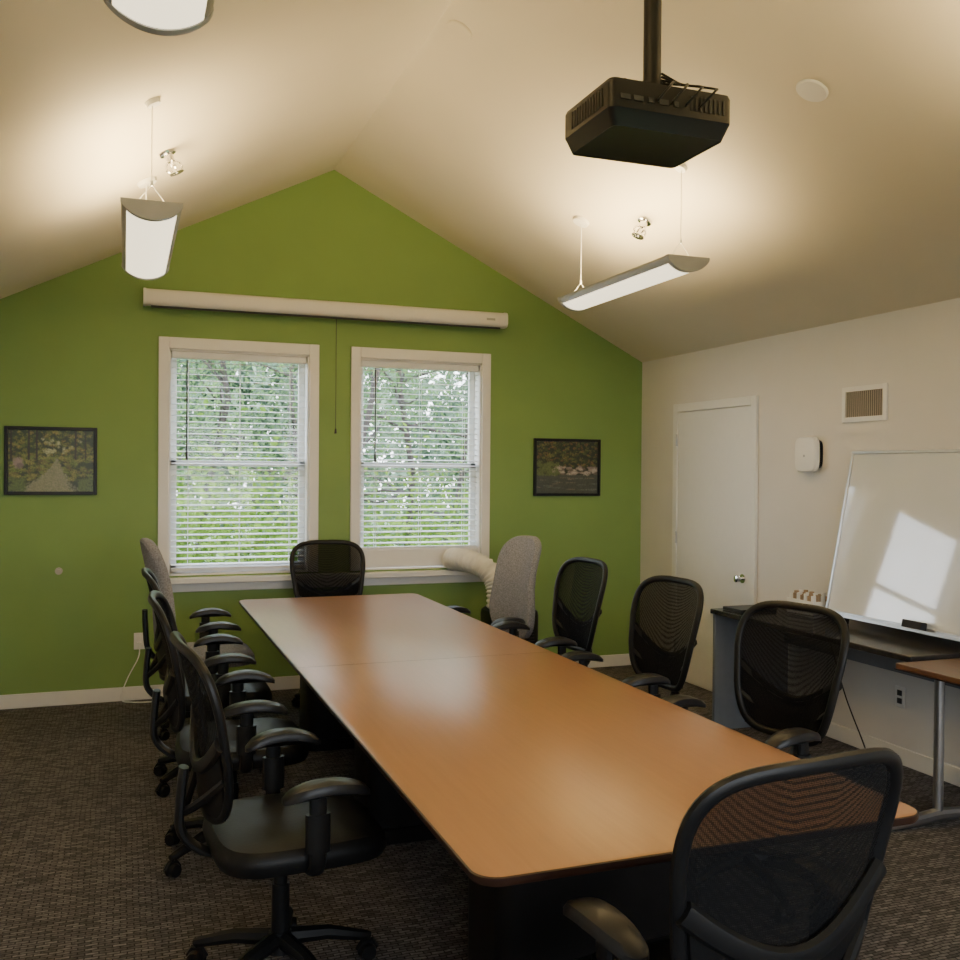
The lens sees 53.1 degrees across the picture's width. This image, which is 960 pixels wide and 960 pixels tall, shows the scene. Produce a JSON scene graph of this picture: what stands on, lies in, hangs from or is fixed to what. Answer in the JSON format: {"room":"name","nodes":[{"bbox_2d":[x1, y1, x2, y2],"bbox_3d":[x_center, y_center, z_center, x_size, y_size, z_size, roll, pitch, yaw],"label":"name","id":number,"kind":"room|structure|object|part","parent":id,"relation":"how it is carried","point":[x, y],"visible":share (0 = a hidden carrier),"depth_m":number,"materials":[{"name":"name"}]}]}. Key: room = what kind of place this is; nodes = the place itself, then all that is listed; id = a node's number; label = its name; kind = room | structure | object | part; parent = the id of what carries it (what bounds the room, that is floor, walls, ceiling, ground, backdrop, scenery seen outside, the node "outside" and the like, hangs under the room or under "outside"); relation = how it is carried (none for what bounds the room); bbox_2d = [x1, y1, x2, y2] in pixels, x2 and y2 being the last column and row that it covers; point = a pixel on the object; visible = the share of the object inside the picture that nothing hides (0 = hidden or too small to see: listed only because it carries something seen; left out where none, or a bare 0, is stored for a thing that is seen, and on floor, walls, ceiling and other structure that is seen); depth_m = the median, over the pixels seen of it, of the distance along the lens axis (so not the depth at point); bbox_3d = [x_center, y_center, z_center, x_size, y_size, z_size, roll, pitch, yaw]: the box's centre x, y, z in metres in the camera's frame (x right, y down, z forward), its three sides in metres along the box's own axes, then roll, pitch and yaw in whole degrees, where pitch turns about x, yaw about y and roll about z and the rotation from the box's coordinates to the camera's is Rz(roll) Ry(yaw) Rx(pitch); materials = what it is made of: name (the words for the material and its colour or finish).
{"room":"conference room","nodes":[
{"label":"conference room","id":0,"kind":"room"},
{"bbox_2d":[0,170,641,694],"bbox_3d":[-1.117,-0.381,7.163,5.190,3.810,0.160,0,1,-20],"label":"wall","id":1,"kind":"structure","parent":0,"point":[79,347],"depth_m":6.93,"materials":[{"name":"green paint"}]},
{"bbox_2d":[4,426,96,494],"bbox_3d":[-2.867,-0.128,6.421,0.569,0.455,0.025,0,1,-20],"label":"framed picture","id":2,"kind":"object","parent":1,"relation":"attached to","point":[37,460],"visible":1,"depth_m":6.42},
{"bbox_2d":[55,567,62,574],"bbox_3d":[-2.828,0.612,6.443,0.048,0.048,0.028,0,1,-20],"label":"door stop","id":3,"kind":"object","parent":1,"relation":"attached to","point":[58,571],"visible":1,"depth_m":6.44,"materials":[{"name":"metal"}]},
{"bbox_2d":[134,633,144,649],"bbox_3d":[-2.353,1.113,6.634,0.072,0.115,0.010,0,1,-20],"label":"power outlet","id":4,"kind":"object","parent":1,"relation":"attached to","point":[138,637],"visible":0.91,"depth_m":6.63,"materials":[{"name":"white plastic"}]},
{"bbox_2d":[168,349,308,575],"bbox_3d":[-1.740,-0.121,6.936,0.977,1.585,0.160,0,1,-20],"label":"window","id":5,"kind":"structure","parent":1,"relation":"in","point":[173,364],"depth_m":6.93,"materials":[{"name":"white plastic"}]},
{"bbox_2d":[171,351,305,571],"bbox_3d":[-1.725,-0.129,6.896,0.937,1.544,0.075,0,1,-20],"label":"window blind","id":6,"kind":"object","parent":5,"relation":"attached to","point":[175,354],"visible":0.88,"depth_m":6.88,"materials":[{"name":"white plastic"}]},
{"bbox_3d":[-1.734,0.632,6.910,0.937,0.022,0.050,0,1,-20],"label":"rail","id":7,"kind":"part","parent":6,"relation":"part of","materials":[{"name":"white plastic"}]},
{"bbox_2d":[158,336,319,569],"bbox_3d":[-1.708,-0.160,6.851,1.117,1.665,0.020,0,1,-20],"label":"window frame","id":8,"kind":"structure","parent":1,"relation":"attached to","point":[165,343],"depth_m":6.77,"materials":[{"name":"paint"}]},
{"bbox_2d":[0,654,630,709],"bbox_3d":[-1.102,1.477,7.099,5.190,0.095,0.014,0,1,-20],"label":"baseboard","id":9,"kind":"structure","parent":1,"relation":"attached to","point":[57,698],"depth_m":6.55,"materials":[{"name":"paint"}]},
{"bbox_2d":[143,288,507,433],"bbox_3d":[-1.056,-0.821,7.015,2.653,0.962,0.151,0,1,-20],"label":"projection screen","id":10,"kind":"object","parent":1,"relation":"attached to","point":[155,298],"visible":1,"depth_m":6.91,"materials":[{"name":"white plastic"}]},
{"bbox_3d":[-1.050,-0.757,7.002,0.018,0.835,0.017,0,1,-20],"label":"pull cord","id":11,"kind":"part","parent":10,"relation":"part of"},
{"bbox_2d":[170,569,481,591],"bbox_3d":[-1.072,0.739,7.055,2.550,0.103,0.100,0,1,-20],"label":"sill","id":12,"kind":"structure","parent":1,"relation":"attached to","point":[281,581],"depth_m":6.94,"materials":[{"name":"paint"}]},
{"bbox_2d":[359,358,481,569],"bbox_3d":[-0.473,-0.116,7.404,0.967,1.585,0.160,0,1,-20],"label":"window","id":13,"kind":"structure","parent":1,"relation":"in","point":[478,384],"depth_m":7.50,"materials":[{"name":"paint"}]},
{"bbox_3d":[-0.488,-0.116,7.444,0.943,1.561,0.065,0,1,-20],"label":"sash","id":14,"kind":"part","parent":13,"relation":"part of","materials":[{"name":"white wood"}]},
{"bbox_2d":[361,360,478,549],"bbox_3d":[-0.458,-0.183,7.364,0.927,1.424,0.075,0,1,-20],"label":"window blind","id":15,"kind":"object","parent":13,"relation":"attached to","point":[365,363],"visible":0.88,"depth_m":7.35,"materials":[{"name":"white plastic"}]},
{"bbox_3d":[-0.466,0.518,7.378,0.927,0.022,0.050,0,1,-20],"label":"rail","id":16,"kind":"part","parent":15,"relation":"part of","materials":[{"name":"white plastic"}]},
{"bbox_2d":[350,347,490,558],"bbox_3d":[-0.442,-0.155,7.320,1.107,1.665,0.020,0,1,-20],"label":"window frame","id":17,"kind":"structure","parent":1,"relation":"attached to","point":[357,353],"depth_m":7.28,"materials":[{"name":"paint"}]},
{"bbox_2d":[533,438,600,495],"bbox_3d":[0.704,-0.102,7.741,0.590,0.460,0.025,0,1,-20],"label":"framed picture","id":18,"kind":"object","parent":1,"relation":"attached to","point":[561,467],"visible":1,"depth_m":7.74},
{"bbox_2d":[0,0,959,361],"bbox_3d":[0.485,-1.606,2.846,5.490,1.493,9.340,0,1,-20],"label":"ceiling","id":19,"kind":"structure","parent":0,"point":[843,206],"depth_m":4.73,"materials":[{"name":"paint"}]},
{"bbox_2d":[120,97,182,279],"bbox_3d":[-1.585,-1.351,4.590,0.245,0.542,1.360,0,1,-20],"label":"pendant light","id":20,"kind":"object","parent":19,"relation":"hanging from","point":[149,228],"visible":1,"depth_m":4.30,"materials":[{"name":"silver metal"}]},
{"bbox_2d":[126,210,176,278],"bbox_3d":[-1.587,-1.104,4.592,0.200,0.041,1.300,0,1,-20],"label":"diffuser","id":21,"kind":"object","parent":20,"relation":"attached to","point":[149,243],"depth_m":4.49,"materials":[{"name":"white"}]},
{"bbox_2d":[103,0,214,35],"bbox_3d":[-0.502,-1.299,1.569,0.245,0.541,1.420,0,1,-20],"label":"pendant light","id":22,"kind":"object","parent":19,"relation":"hanging from","point":[156,17],"visible":1,"depth_m":2.17,"materials":[{"name":"silver metal"}]},
{"bbox_2d":[112,0,206,28],"bbox_3d":[-0.504,-1.052,1.571,0.200,0.041,1.360,0,1,-20],"label":"diffuser","id":23,"kind":"object","parent":22,"relation":"attached to","point":[144,14],"depth_m":2.16,"materials":[{"name":"white plastic"}]},
{"bbox_2d":[158,148,183,175],"bbox_3d":[-1.551,-1.596,4.823,0.123,0.135,0.092,0,1,-20],"label":"ceiling spotlight","id":24,"kind":"object","parent":19,"relation":"attached to","point":[167,154],"visible":1,"depth_m":4.81,"materials":[{"name":"silver metal"}]},
{"bbox_2d":[447,20,471,40],"bbox_3d":[-0.103,-2.203,4.711,0.136,0.011,0.136,28,-9,-18],"label":"cover plate","id":25,"kind":"object","parent":19,"relation":"attached to","point":[460,31],"depth_m":4.70,"materials":[{"name":"white plastic"}]},
{"bbox_2d":[558,163,709,310],"bbox_3d":[0.838,-1.361,5.507,0.245,0.583,1.320,0,1,-20],"label":"pendant light","id":26,"kind":"object","parent":19,"relation":"hanging from","point":[669,266],"visible":0.98,"depth_m":5.29,"materials":[{"name":"silver metal"}]},
{"bbox_2d":[563,264,686,309],"bbox_3d":[0.836,-1.094,5.509,0.200,0.041,1.260,0,1,-20],"label":"diffuser","id":27,"kind":"object","parent":26,"relation":"attached to","point":[648,275],"depth_m":5.41,"materials":[{"name":"white plastic"}]},
{"bbox_2d":[632,216,651,239],"bbox_3d":[0.955,-1.486,5.666,0.123,0.135,0.092,0,1,-20],"label":"ceiling spotlight","id":28,"kind":"object","parent":19,"relation":"attached to","point":[644,221],"visible":1,"depth_m":5.65,"materials":[{"name":"silver metal"}]},
{"bbox_2d":[565,0,729,167],"bbox_3d":[0.499,-1.587,2.802,0.413,1.231,0.363,0,1,-20],"label":"ceiling projector","id":29,"kind":"object","parent":19,"relation":"hanging from","point":[651,121],"depth_m":2.72,"materials":[{"name":"black plastic"}]},
{"bbox_2d":[796,79,827,101],"bbox_3d":[1.377,-1.615,3.987,0.136,0.011,0.136,28,-9,-18],"label":"cover plate","id":30,"kind":"object","parent":19,"relation":"attached to","point":[812,90],"depth_m":3.97,"materials":[{"name":"white plastic"}]},
{"bbox_2d":[0,665,959,959],"bbox_3d":[0.459,1.627,2.877,5.490,0.100,9.340,0,1,-20],"label":"floor","id":31,"kind":"structure","parent":0,"point":[84,852],"depth_m":3.81,"materials":[{"name":"carpet"}]},
{"bbox_2d":[120,642,151,702],"bbox_3d":[-2.015,1.321,6.695,0.924,0.400,0.113,0,1,-20],"label":"extension cord","id":32,"kind":"object","parent":31,"relation":"on","point":[139,644],"visible":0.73,"depth_m":6.56,"materials":[{"name":"white plastic"}]},
{"bbox_2d":[140,538,254,739],"bbox_3d":[-1.720,0.941,5.880,0.691,1.180,0.678,0,1,-20],"label":"office chair","id":33,"kind":"object","parent":31,"relation":"on","point":[153,559],"visible":0.44,"depth_m":5.67,"materials":[{"name":"grey fabric"}]},
{"bbox_2d":[140,538,175,636],"bbox_3d":[-1.949,0.690,5.792,0.200,0.680,0.418,0,1,-20],"label":"cushion","id":34,"kind":"object","parent":33,"relation":"on","point":[153,559],"depth_m":5.64,"materials":[{"name":"grey fabric"}]},
{"bbox_3d":[-1.665,1.071,5.902,0.530,0.091,0.540,0,1,-20],"label":"seat","id":35,"kind":"part","parent":33,"relation":"part of","materials":[{"name":"grey fabric"}]},
{"bbox_2d":[141,567,272,796],"bbox_3d":[-1.388,0.995,4.915,0.656,1.095,0.678,0,1,-20],"label":"mesh office chair","id":36,"kind":"object","parent":31,"relation":"on","point":[215,662],"visible":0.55,"depth_m":4.75,"materials":[{"name":"black plastic"}]},
{"bbox_3d":[-1.586,0.790,4.840,0.231,0.687,0.544,0,1,-20],"label":"frame","id":37,"kind":"part","parent":36,"relation":"part of","materials":[{"name":"black plastic"}]},
{"bbox_3d":[-1.600,0.839,4.835,0.057,0.240,0.466,0,1,-20],"label":"lumbar panel","id":38,"kind":"part","parent":36,"relation":"part of","materials":[{"name":"black leather"}]},
{"bbox_3d":[-1.349,1.083,4.931,0.530,0.091,0.540,0,1,-20],"label":"seat","id":39,"kind":"part","parent":36,"relation":"part of","materials":[{"name":"black fabric"}]},
{"bbox_2d":[148,590,308,877],"bbox_3d":[-1.032,1.007,3.981,0.656,1.095,0.678,0,1,-17],"label":"mesh office chair","id":40,"kind":"object","parent":31,"relation":"on","point":[242,727],"visible":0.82,"depth_m":3.80,"materials":[{"name":"black plastic"}]},
{"bbox_3d":[-1.233,0.802,3.916,0.231,0.687,0.544,0,1,-17],"label":"frame","id":41,"kind":"part","parent":40,"relation":"part of","materials":[{"name":"black plastic"}]},
{"bbox_3d":[-1.248,0.851,3.912,0.057,0.240,0.466,0,1,-17],"label":"lumbar panel","id":42,"kind":"part","parent":40,"relation":"part of","materials":[{"name":"black plastic"}]},
{"bbox_3d":[-0.992,1.094,3.995,0.530,0.091,0.540,0,1,-17],"label":"seat","id":43,"kind":"part","parent":40,"relation":"part of","materials":[{"name":"black fabric"}]},
{"bbox_2d":[169,631,386,959],"bbox_3d":[-0.629,1.019,3.021,0.656,1.095,0.678,0,1,-24],"label":"mesh office chair","id":44,"kind":"object","parent":31,"relation":"on","point":[313,827],"visible":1,"depth_m":2.88,"materials":[{"name":"black plastic"}]},
{"bbox_3d":[-0.821,0.815,2.932,0.231,0.687,0.544,0,1,-24],"label":"frame","id":45,"kind":"part","parent":44,"relation":"part of","materials":[{"name":"black plastic"}]},
{"bbox_3d":[-0.835,0.863,2.926,0.057,0.240,0.466,0,1,-24],"label":"lumbar panel","id":46,"kind":"part","parent":44,"relation":"part of","materials":[{"name":"black leather"}]},
{"bbox_3d":[-0.591,1.106,3.040,0.530,0.091,0.540,0,1,-24],"label":"seat","id":47,"kind":"part","parent":44,"relation":"part of","materials":[{"name":"black leather"}]},
{"bbox_2d":[289,540,365,707],"bbox_3d":[-1.005,0.982,6.628,0.678,1.095,0.656,0,1,-20],"label":"mesh office chair","id":48,"kind":"object","parent":31,"relation":"on","point":[318,568],"visible":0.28,"depth_m":6.88,"materials":[{"name":"black fabric"}]},
{"bbox_3d":[-1.077,0.776,6.825,0.544,0.687,0.231,0,1,-20],"label":"frame","id":49,"kind":"part","parent":48,"relation":"part of","materials":[{"name":"black plastic"}]},
{"bbox_2d":[363,547,537,643],"bbox_3d":[-0.223,1.026,7.114,1.214,1.012,0.625,0,1,-20],"label":"air conditioner","id":50,"kind":"object","parent":31,"relation":"on","point":[468,560],"visible":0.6,"depth_m":7.21,"materials":[{"name":"white plastic"}]},
{"bbox_3d":[-0.456,0.595,7.348,0.935,0.135,0.015,0,1,-20],"label":"window panel","id":51,"kind":"part","parent":50,"relation":"part of","materials":[{"name":"white plastic"}]},
{"bbox_2d":[447,535,541,640],"bbox_3d":[0.072,0.958,6.251,0.691,1.168,0.678,0,1,-38],"label":"office chair","id":52,"kind":"object","parent":31,"relation":"on","point":[512,597],"visible":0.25,"depth_m":6.38,"materials":[{"name":"grey fabric"}]},
{"bbox_2d":[489,535,541,638],"bbox_3d":[0.267,0.711,6.401,0.200,0.673,0.418,0,1,-38],"label":"chair backrest","id":53,"kind":"object","parent":52,"relation":"on","point":[513,587],"depth_m":6.38,"materials":[{"name":"grey fabric"}]},
{"bbox_2d":[493,557,607,664],"bbox_3d":[0.360,1.004,5.509,0.656,1.095,0.678,0,1,-24],"label":"mesh office chair","id":54,"kind":"object","parent":31,"relation":"on","point":[581,582],"visible":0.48,"depth_m":5.64,"materials":[{"name":"black fabric"}]},
{"bbox_3d":[0.556,0.801,5.595,0.231,0.687,0.544,0,1,-24],"label":"frame","id":55,"kind":"part","parent":54,"relation":"part of","materials":[{"name":"black plastic"}]},
{"bbox_2d":[239,593,918,959],"bbox_3d":[-0.229,1.187,4.381,1.220,0.740,4.590,0,1,-20],"label":"conference table","id":56,"kind":"object","parent":31,"relation":"on","point":[550,779],"visible":0.87,"depth_m":2.98,"materials":[{"name":"brown wood"}]},
{"bbox_2d":[561,575,703,697],"bbox_3d":[0.689,1.020,4.607,0.656,1.084,0.678,0,1,-25],"label":"mesh office chair","id":57,"kind":"object","parent":31,"relation":"on","point":[666,611],"visible":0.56,"depth_m":4.73,"materials":[{"name":"black fabric"}]},
{"bbox_3d":[0.882,0.819,4.696,0.231,0.680,0.544,0,1,-25],"label":"frame","id":58,"kind":"part","parent":57,"relation":"part of","materials":[{"name":"black plastic"}]},
{"bbox_2d":[563,747,902,959],"bbox_3d":[0.521,1.038,2.031,0.723,1.095,0.656,0,1,-26],"label":"mesh office chair","id":59,"kind":"object","parent":31,"relation":"on","point":[783,860],"visible":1,"depth_m":1.75,"materials":[{"name":"black fabric"}]},
{"bbox_3d":[0.454,1.124,2.047,0.540,0.091,0.530,0,1,-26],"label":"seat","id":60,"kind":"part","parent":59,"relation":"part of","materials":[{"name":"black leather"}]},
{"bbox_3d":[0.576,0.885,1.803,0.466,0.240,0.057,0,1,-26],"label":"lumbar panel","id":61,"kind":"part","parent":59,"relation":"part of","materials":[{"name":"black leather"}]},
{"bbox_3d":[0.570,0.836,1.816,0.544,0.687,0.231,0,1,-26],"label":"frame","id":62,"kind":"part","parent":59,"relation":"part of","materials":[{"name":"black plastic"}]},
{"bbox_2d":[662,600,849,758],"bbox_3d":[1.025,1.034,3.698,0.656,1.078,0.678,0,1,-32],"label":"mesh office chair","id":63,"kind":"object","parent":31,"relation":"on","point":[790,658],"visible":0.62,"depth_m":3.84,"materials":[{"name":"black fabric"}]},
{"bbox_3d":[1.206,0.834,3.809,0.231,0.677,0.544,0,1,-32],"label":"frame","id":64,"kind":"part","parent":63,"relation":"part of","materials":[{"name":"black plastic"}]},
{"bbox_2d":[710,608,959,747],"bbox_3d":[1.986,1.191,5.318,0.585,0.760,1.630,0,1,-20],"label":"desk","id":65,"kind":"object","parent":31,"relation":"on","point":[875,645],"visible":0.31,"depth_m":5.39,"materials":[{"name":"black plastic"}]},
{"bbox_3d":[1.709,1.194,6.060,0.550,0.725,0.025,0,1,-20],"label":"panel","id":66,"kind":"part","parent":65,"relation":"part of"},
{"bbox_2d":[723,605,752,613],"bbox_3d":[1.655,0.792,5.894,0.260,0.022,0.190,0,1,-20],"label":"binder","id":67,"kind":"object","parent":65,"relation":"on","point":[741,609],"visible":0.5,"depth_m":5.88,"materials":[{"name":"black plastic"}]},
{"bbox_2d":[787,589,826,606],"bbox_3d":[1.969,0.737,5.738,0.140,0.140,0.240,0,1,-20],"label":"box","id":68,"kind":"object","parent":65,"relation":"on","point":[800,596],"visible":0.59,"depth_m":5.68,"materials":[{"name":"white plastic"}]},
{"bbox_2d":[787,597,826,606],"bbox_3d":[1.969,0.759,5.738,0.140,0.095,0.240,0,1,-20],"label":"tray","id":69,"kind":"object","parent":68,"relation":"on","point":[820,601],"depth_m":5.65,"materials":[{"name":"white plastic"}]},
{"bbox_2d":[826,449,959,641],"bbox_3d":[2.378,0.330,4.743,0.273,0.977,1.800,0,1,-20],"label":"whiteboard","id":70,"kind":"object","parent":65,"relation":"on","point":[896,563],"visible":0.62,"depth_m":5.14,"materials":[{"name":"plastic"}]},
{"bbox_2d":[840,614,959,641],"bbox_3d":[2.287,0.771,4.715,0.084,0.018,1.600,12,-4,-20],"label":"marker tray","id":71,"kind":"object","parent":70,"relation":"on","point":[940,633],"depth_m":4.93,"materials":[{"name":"metal"}]},
{"bbox_3d":[2.223,0.945,5.410,0.020,0.205,1.545,0,1,-20],"label":"rail","id":72,"kind":"part","parent":65,"relation":"part of","materials":[{"name":"black metal"}]},
{"bbox_2d":[892,658,959,830],"bbox_3d":[2.399,1.212,3.909,0.785,0.738,1.246,0,1,-20],"label":"side table","id":73,"kind":"object","parent":31,"relation":"on","point":[942,671],"visible":0.84,"depth_m":4.37,"materials":[{"name":"brown wood"}]},
{"bbox_2d":[640,298,959,767],"bbox_3d":[2.974,0.332,3.790,0.150,2.513,9.340,0,1,-20],"label":"wall","id":74,"kind":"structure","parent":0,"point":[799,377],"depth_m":5.90,"materials":[{"name":"beige paint"}]},
{"bbox_2d":[675,434,677,542],"bbox_3d":[1.515,0.492,7.435,0.014,1.690,0.013,0,1,-20],"label":"hinges","id":75,"kind":"object","parent":74,"relation":"attached to","point":[676,434],"visible":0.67,"depth_m":7.43,"materials":[{"name":"metal"}]},
{"bbox_2d":[677,406,750,690],"bbox_3d":[1.692,0.514,7.008,0.016,2.052,0.920,0,1,-20],"label":"door","id":76,"kind":"structure","parent":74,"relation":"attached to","point":[713,503],"depth_m":6.99,"materials":[{"name":"paint"}]},
{"bbox_2d":[734,574,745,582],"bbox_3d":[1.788,0.682,6.630,0.065,0.064,0.064,0,1,-20],"label":"handle","id":77,"kind":"object","parent":76,"relation":"attached to","point":[741,578],"visible":1,"depth_m":6.62,"materials":[{"name":"silver metal"}]},
{"bbox_2d":[672,395,758,604],"bbox_3d":[1.691,0.483,7.007,0.024,2.130,1.050,0,1,-20],"label":"door frame","id":78,"kind":"structure","parent":74,"relation":"attached to","point":[753,400],"depth_m":6.56,"materials":[{"name":"paint"}]},
{"bbox_2d":[795,436,822,471],"bbox_3d":[2.047,-0.160,5.990,0.066,0.224,0.200,0,1,-20],"label":"wireless access point","id":79,"kind":"object","parent":74,"relation":"attached to","point":[808,449],"visible":1,"depth_m":5.94,"materials":[{"name":"white plastic"}]},
{"bbox_2d":[842,383,887,422],"bbox_3d":[2.231,-0.444,5.575,0.012,0.210,0.360,0,1,-20],"label":"air vent","id":80,"kind":"object","parent":74,"relation":"in","point":[863,403],"visible":1,"depth_m":5.56,"materials":[{"name":"white plastic"}]},
{"bbox_2d":[826,722,959,786],"bbox_3d":[2.891,1.540,3.762,0.014,0.095,9.015,0,1,-20],"label":"baseboard","id":81,"kind":"structure","parent":74,"relation":"attached to","point":[911,759],"depth_m":5.29,"materials":[{"name":"paint"}]},
{"bbox_2d":[895,685,905,708],"bbox_3d":[2.323,1.199,5.309,0.010,0.115,0.072,0,1,-20],"label":"power outlet","id":82,"kind":"object","parent":74,"relation":"attached to","point":[900,691],"visible":1,"depth_m":5.30,"materials":[{"name":"white plastic"}]},
{"label":"outside","id":83,"kind":"structure","parent":0,"visible":0},
{"bbox_2d":[177,507,462,561],"bbox_3d":[-9.400,2.069,32.605,55.000,0.100,52.370,0,1,-20],"label":"lawn","id":84,"kind":"structure","parent":83,"point":[246,530],"depth_m":38.19,"materials":[{"name":"green plant"}]},
{"bbox_2d":[176,359,468,563],"bbox_3d":[-3.447,-2.830,17.993,26.962,10.041,19.854,0,1,-20],"label":"tree line","id":85,"kind":"object","parent":84,"relation":"on","point":[269,367],"visible":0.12,"depth_m":12.51,"materials":[{"name":"green plant"}]}
]}

